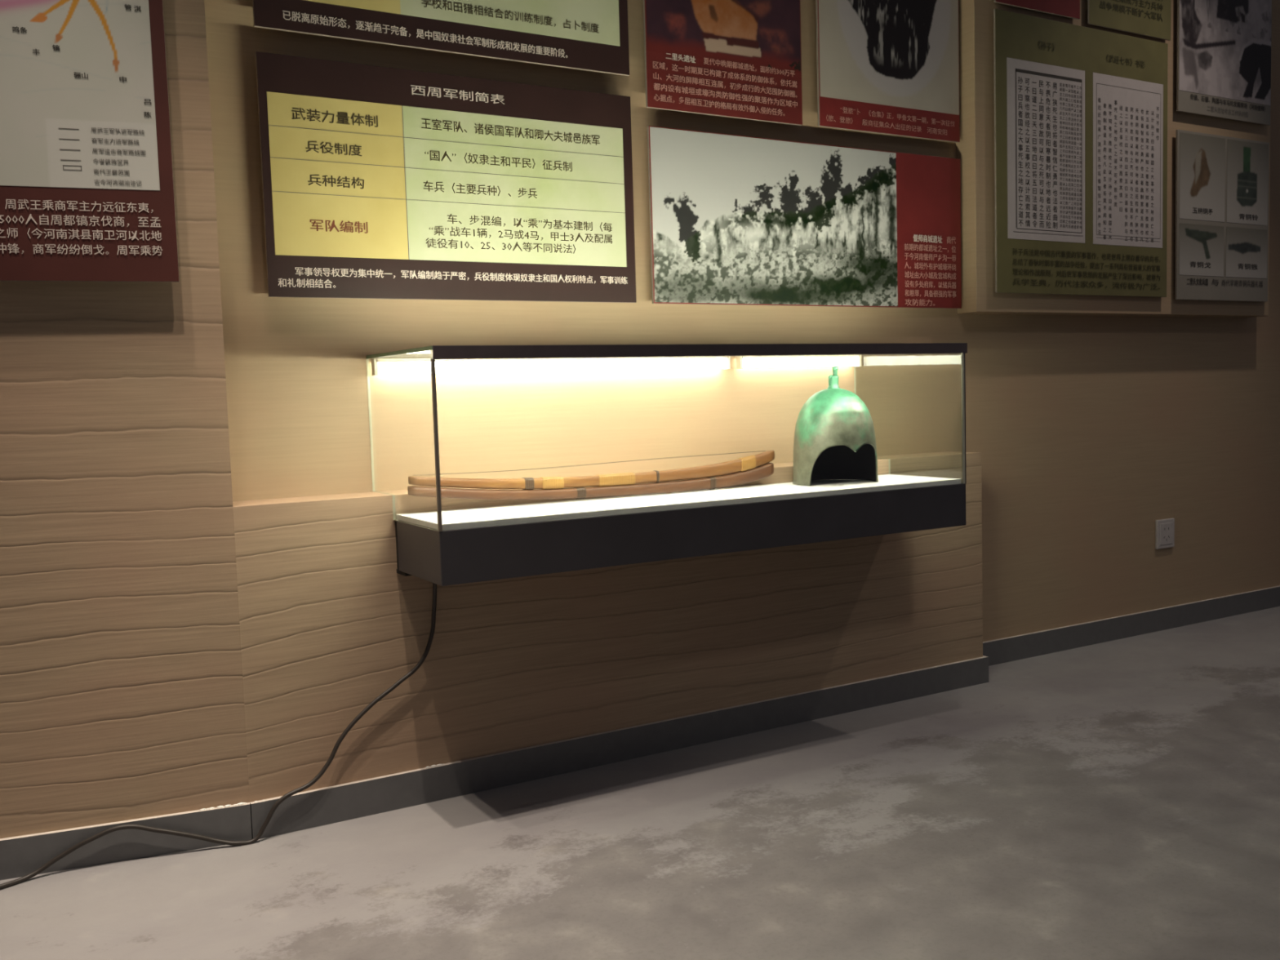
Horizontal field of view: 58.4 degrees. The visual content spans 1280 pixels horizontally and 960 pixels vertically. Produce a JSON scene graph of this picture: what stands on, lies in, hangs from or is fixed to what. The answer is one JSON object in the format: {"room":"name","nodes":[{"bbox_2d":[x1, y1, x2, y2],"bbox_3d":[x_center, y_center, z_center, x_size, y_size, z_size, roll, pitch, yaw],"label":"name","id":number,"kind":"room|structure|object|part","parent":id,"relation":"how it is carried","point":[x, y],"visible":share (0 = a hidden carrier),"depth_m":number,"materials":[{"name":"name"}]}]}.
{"room":"museum","nodes":[
{"label":"museum","id":0,"kind":"room"},
{"bbox_2d":[0,0,249,839],"bbox_3d":[-2.123,-0.667,1.913,2.637,3.000,0.196,-3,5,-19],"label":"wall","id":1,"kind":"structure","parent":0,"point":[122,695],"depth_m":2.30,"materials":[{"name":"beige wood"}]},
{"bbox_2d":[0,0,179,282],"bbox_3d":[-1.374,-0.736,2.099,0.943,0.735,0.037,-3,5,-21],"label":"panel","id":2,"kind":"object","parent":1,"relation":"attached to","point":[86,184],"visible":1,"depth_m":2.20,"materials":[{"name":"red"}]},
{"bbox_3d":[-1.089,-0.599,2.197,0.033,0.009,0.001,-3,5,-20],"label":"legend frame","id":3,"kind":"part","parent":2,"relation":"part of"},
{"bbox_2d":[0,0,159,190],"bbox_3d":[-1.365,-0.806,2.079,0.882,0.522,0.001,-3,5,-21],"label":"print","id":4,"kind":"object","parent":2,"relation":"attached to","point":[40,93],"depth_m":2.19},
{"bbox_2d":[0,802,252,880],"bbox_3d":[-2.036,0.792,1.958,2.600,0.079,0.012,-3,5,-21],"label":"baseboard","id":5,"kind":"structure","parent":1,"relation":"attached to","point":[20,855],"depth_m":2.32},
{"bbox_2d":[232,451,982,802],"bbox_3d":[0.070,0.335,3.007,2.178,0.707,0.143,-4,5,-30],"label":"wall","id":6,"kind":"structure","parent":0,"point":[329,623],"depth_m":2.74,"materials":[{"name":"beige wood"}]},
{"bbox_2d":[366,342,967,586],"bbox_3d":[0.122,-0.080,2.843,1.477,0.490,0.434,-4,5,-30],"label":"display case","id":7,"kind":"object","parent":6,"relation":"attached to","point":[442,548],"visible":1,"depth_m":2.63,"materials":[{"name":"grey paint"}]},
{"bbox_2d":[0,582,436,889],"bbox_3d":[-0.899,0.496,2.366,1.008,0.544,0.062,-4,5,-29],"label":"power cable","id":8,"kind":"object","parent":7,"relation":"hanging from","point":[420,663],"visible":0.88,"depth_m":2.41,"materials":[{"name":"black rubber"}]},
{"bbox_3d":[0.113,-0.320,2.826,1.474,0.008,0.431,-4,5,-30],"label":"pane","id":9,"kind":"part","parent":7,"relation":"part of","materials":[{"name":"clear glass"}]},
{"bbox_3d":[-0.516,-0.089,2.474,0.006,0.362,0.423,-4,5,-30],"label":"pane","id":10,"kind":"part","parent":7,"relation":"part of","materials":[{"name":"clear glass"}]},
{"bbox_2d":[377,358,727,374],"bbox_3d":[-0.186,-0.287,2.876,0.981,0.027,0.018,-4,5,-30],"label":"light","id":11,"kind":"object","parent":7,"relation":"attached to","point":[385,366],"depth_m":2.83,"materials":[{"name":"white plastic"}]},
{"bbox_2d":[407,449,774,499],"bbox_3d":[-0.079,-0.002,2.776,0.998,0.091,0.031,-4,5,-30],"label":"bow","id":12,"kind":"object","parent":7,"relation":"on","point":[749,468],"visible":1,"depth_m":2.76,"materials":[{"name":"wood"}]},
{"bbox_3d":[0.220,-0.301,2.649,1.474,0.027,0.024,-4,5,-30],"label":"trim","id":13,"kind":"part","parent":7,"relation":"part of","materials":[{"name":"metal"}]},
{"bbox_3d":[0.224,-0.117,2.657,1.470,0.347,0.006,-4,5,-30],"label":"pane","id":14,"kind":"part","parent":7,"relation":"part of","materials":[{"name":"clear glass"}]},
{"bbox_2d":[742,356,858,368],"bbox_3d":[0.456,-0.335,3.251,0.424,0.027,0.018,-4,5,-30],"label":"light","id":15,"kind":"object","parent":7,"relation":"attached to","point":[748,362],"depth_m":3.24,"materials":[{"name":"white plastic"}]},
{"bbox_2d":[792,366,878,485],"bbox_3d":[0.513,-0.145,3.024,0.224,0.306,0.222,-3,5,-19],"label":"helmet","id":16,"kind":"object","parent":7,"relation":"in","point":[834,433],"visible":1,"depth_m":2.97,"materials":[{"name":"green metal"}]},
{"bbox_2d":[826,366,839,388],"bbox_3d":[0.509,-0.268,3.014,0.037,0.060,0.036,-4,5,-30],"label":"socket","id":17,"kind":"object","parent":16,"relation":"attached to","point":[833,379],"depth_m":3.00,"materials":[{"name":"green metal"}]},
{"bbox_3d":[0.746,-0.182,3.210,0.006,0.362,0.423,-4,5,-30],"label":"pane","id":18,"kind":"part","parent":7,"relation":"part of","materials":[{"name":"clear glass"}]},
{"bbox_2d":[200,585,1279,839],"bbox_3d":[2.350,0.478,4.348,7.636,0.083,0.155,-4,5,-30],"label":"baseboard","id":19,"kind":"structure","parent":6,"relation":"attached to","point":[306,810],"depth_m":2.97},
{"bbox_2d":[0,606,1279,959],"bbox_3d":[1.963,0.786,1.508,11.200,0.080,5.600,-4,5,-30],"label":"floor","id":20,"kind":"structure","parent":0,"point":[1119,799],"depth_m":2.27,"materials":[{"name":"concrete"}]},
{"bbox_2d":[204,0,1279,641],"bbox_3d":[2.166,-0.977,4.316,7.800,3.000,0.120,-4,5,-30],"label":"wall","id":21,"kind":"structure","parent":0,"point":[1089,432],"depth_m":3.23,"materials":[{"name":"beige paint"}]},
{"bbox_2d":[252,0,629,75],"bbox_3d":[-0.441,-1.262,2.675,0.926,0.522,0.037,-4,5,-30],"label":"panel","id":22,"kind":"object","parent":21,"relation":"attached to","point":[590,35],"visible":1,"depth_m":2.71,"materials":[{"name":"brown"}]},
{"bbox_2d":[255,51,636,302],"bbox_3d":[-0.424,-0.689,2.718,0.926,0.521,0.037,-4,5,-30],"label":"panel","id":23,"kind":"object","parent":21,"relation":"attached to","point":[379,182],"visible":1,"depth_m":2.67,"materials":[{"name":"brown"}]},
{"bbox_2d":[643,0,802,125],"bbox_3d":[0.221,-1.236,3.066,0.504,0.520,0.037,-4,5,-30],"label":"photo panel","id":24,"kind":"object","parent":21,"relation":"attached to","point":[738,59],"visible":1,"depth_m":3.06,"materials":[{"name":"red"}]},
{"bbox_2d":[645,0,800,73],"bbox_3d":[0.228,-1.302,3.046,0.496,0.374,0.001,-4,5,-30],"label":"print","id":25,"kind":"object","parent":24,"relation":"attached to","point":[757,33],"depth_m":3.06},
{"bbox_2d":[647,125,961,308],"bbox_3d":[0.500,-0.723,3.260,1.113,0.455,0.037,-4,5,-30],"label":"photo panel","id":26,"kind":"object","parent":21,"relation":"attached to","point":[735,220],"visible":1,"depth_m":3.21,"materials":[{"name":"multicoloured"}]},
{"bbox_2d":[815,0,959,142],"bbox_3d":[0.725,-1.340,3.356,0.548,0.646,0.036,-4,5,-30],"label":"photo panel","id":27,"kind":"object","parent":21,"relation":"attached to","point":[889,67],"visible":1,"depth_m":3.35,"materials":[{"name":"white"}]},
{"bbox_2d":[955,0,1271,317],"bbox_3d":[1.649,-1.372,3.872,1.532,1.615,0.080,-4,5,-30],"label":"board","id":28,"kind":"object","parent":21,"relation":"attached to","point":[975,150],"visible":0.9,"depth_m":3.55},
{"bbox_2d":[993,0,1079,19],"bbox_3d":[1.227,-1.736,3.545,0.382,0.554,0.021,-4,5,-30],"label":"photo panel","id":29,"kind":"object","parent":28,"relation":"attached to","point":[1067,8],"visible":1,"depth_m":3.59,"materials":[{"name":"red paper"}]},
{"bbox_2d":[993,8,1168,297],"bbox_3d":[1.440,-1.029,3.710,0.830,0.852,0.022,-4,5,-30],"label":"panel","id":30,"kind":"object","parent":28,"relation":"attached to","point":[1081,112],"visible":1,"depth_m":3.68,"materials":[{"name":"paper"}]},
{"bbox_2d":[1006,57,1084,243],"bbox_3d":[1.283,-1.031,3.607,0.358,0.546,0.001,-4,5,-30],"label":"print","id":31,"kind":"object","parent":30,"relation":"attached to","point":[1046,96],"depth_m":3.60,"materials":[{"name":"paper"}]},
{"bbox_2d":[1093,71,1163,248],"bbox_3d":[1.626,-1.056,3.807,0.358,0.548,0.001,-4,5,-30],"label":"print","id":32,"kind":"object","parent":30,"relation":"attached to","point":[1128,107],"depth_m":3.80,"materials":[{"name":"paper"}]},
{"bbox_2d":[1087,0,1171,40],"bbox_3d":[1.610,-1.761,3.768,0.417,0.562,0.022,-4,5,-30],"label":"panel","id":33,"kind":"object","parent":28,"relation":"attached to","point":[1150,18],"visible":1,"depth_m":3.78,"materials":[{"name":"green"}]},
{"bbox_2d":[1174,128,1269,302],"bbox_3d":[2.082,-0.933,4.093,0.539,0.579,0.022,-4,5,-30],"label":"panel","id":34,"kind":"object","parent":28,"relation":"attached to","point":[1222,183],"visible":1,"depth_m":4.08,"materials":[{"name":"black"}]},
{"bbox_2d":[1179,222,1223,276],"bbox_3d":[1.978,-0.809,4.028,0.254,0.177,0.001,-4,5,-30],"label":"print","id":35,"kind":"object","parent":34,"relation":"attached to","point":[1203,243],"depth_m":4.03},
{"bbox_2d":[1179,132,1225,222],"bbox_3d":[1.972,-1.058,4.010,0.258,0.292,0.001,-4,5,-30],"label":"print","id":36,"kind":"object","parent":34,"relation":"attached to","point":[1202,157],"depth_m":4.01},
{"bbox_2d":[1226,226,1266,278],"bbox_3d":[2.207,-0.826,4.162,0.250,0.177,0.001,-4,5,-30],"label":"print","id":37,"kind":"object","parent":34,"relation":"attached to","point":[1244,246],"depth_m":4.16},
{"bbox_2d":[1226,138,1268,225],"bbox_3d":[2.200,-1.075,4.143,0.248,0.292,0.001,-4,5,-30],"label":"print","id":38,"kind":"object","parent":34,"relation":"attached to","point":[1246,162],"depth_m":4.14},
{"bbox_2d":[1176,0,1271,125],"bbox_3d":[2.066,-1.580,4.046,0.541,0.592,0.022,-4,5,-30],"label":"photo panel","id":39,"kind":"object","parent":28,"relation":"attached to","point":[1224,46],"visible":1,"depth_m":4.04,"materials":[{"name":"black"}]},
{"bbox_2d":[1155,518,1174,549],"bbox_3d":[1.906,0.195,4.154,0.100,0.106,0.012,-4,5,-30],"label":"wall socket","id":40,"kind":"object","parent":21,"relation":"attached to","point":[1164,528],"visible":1,"depth_m":4.14,"materials":[{"name":"white plastic"}]}
]}

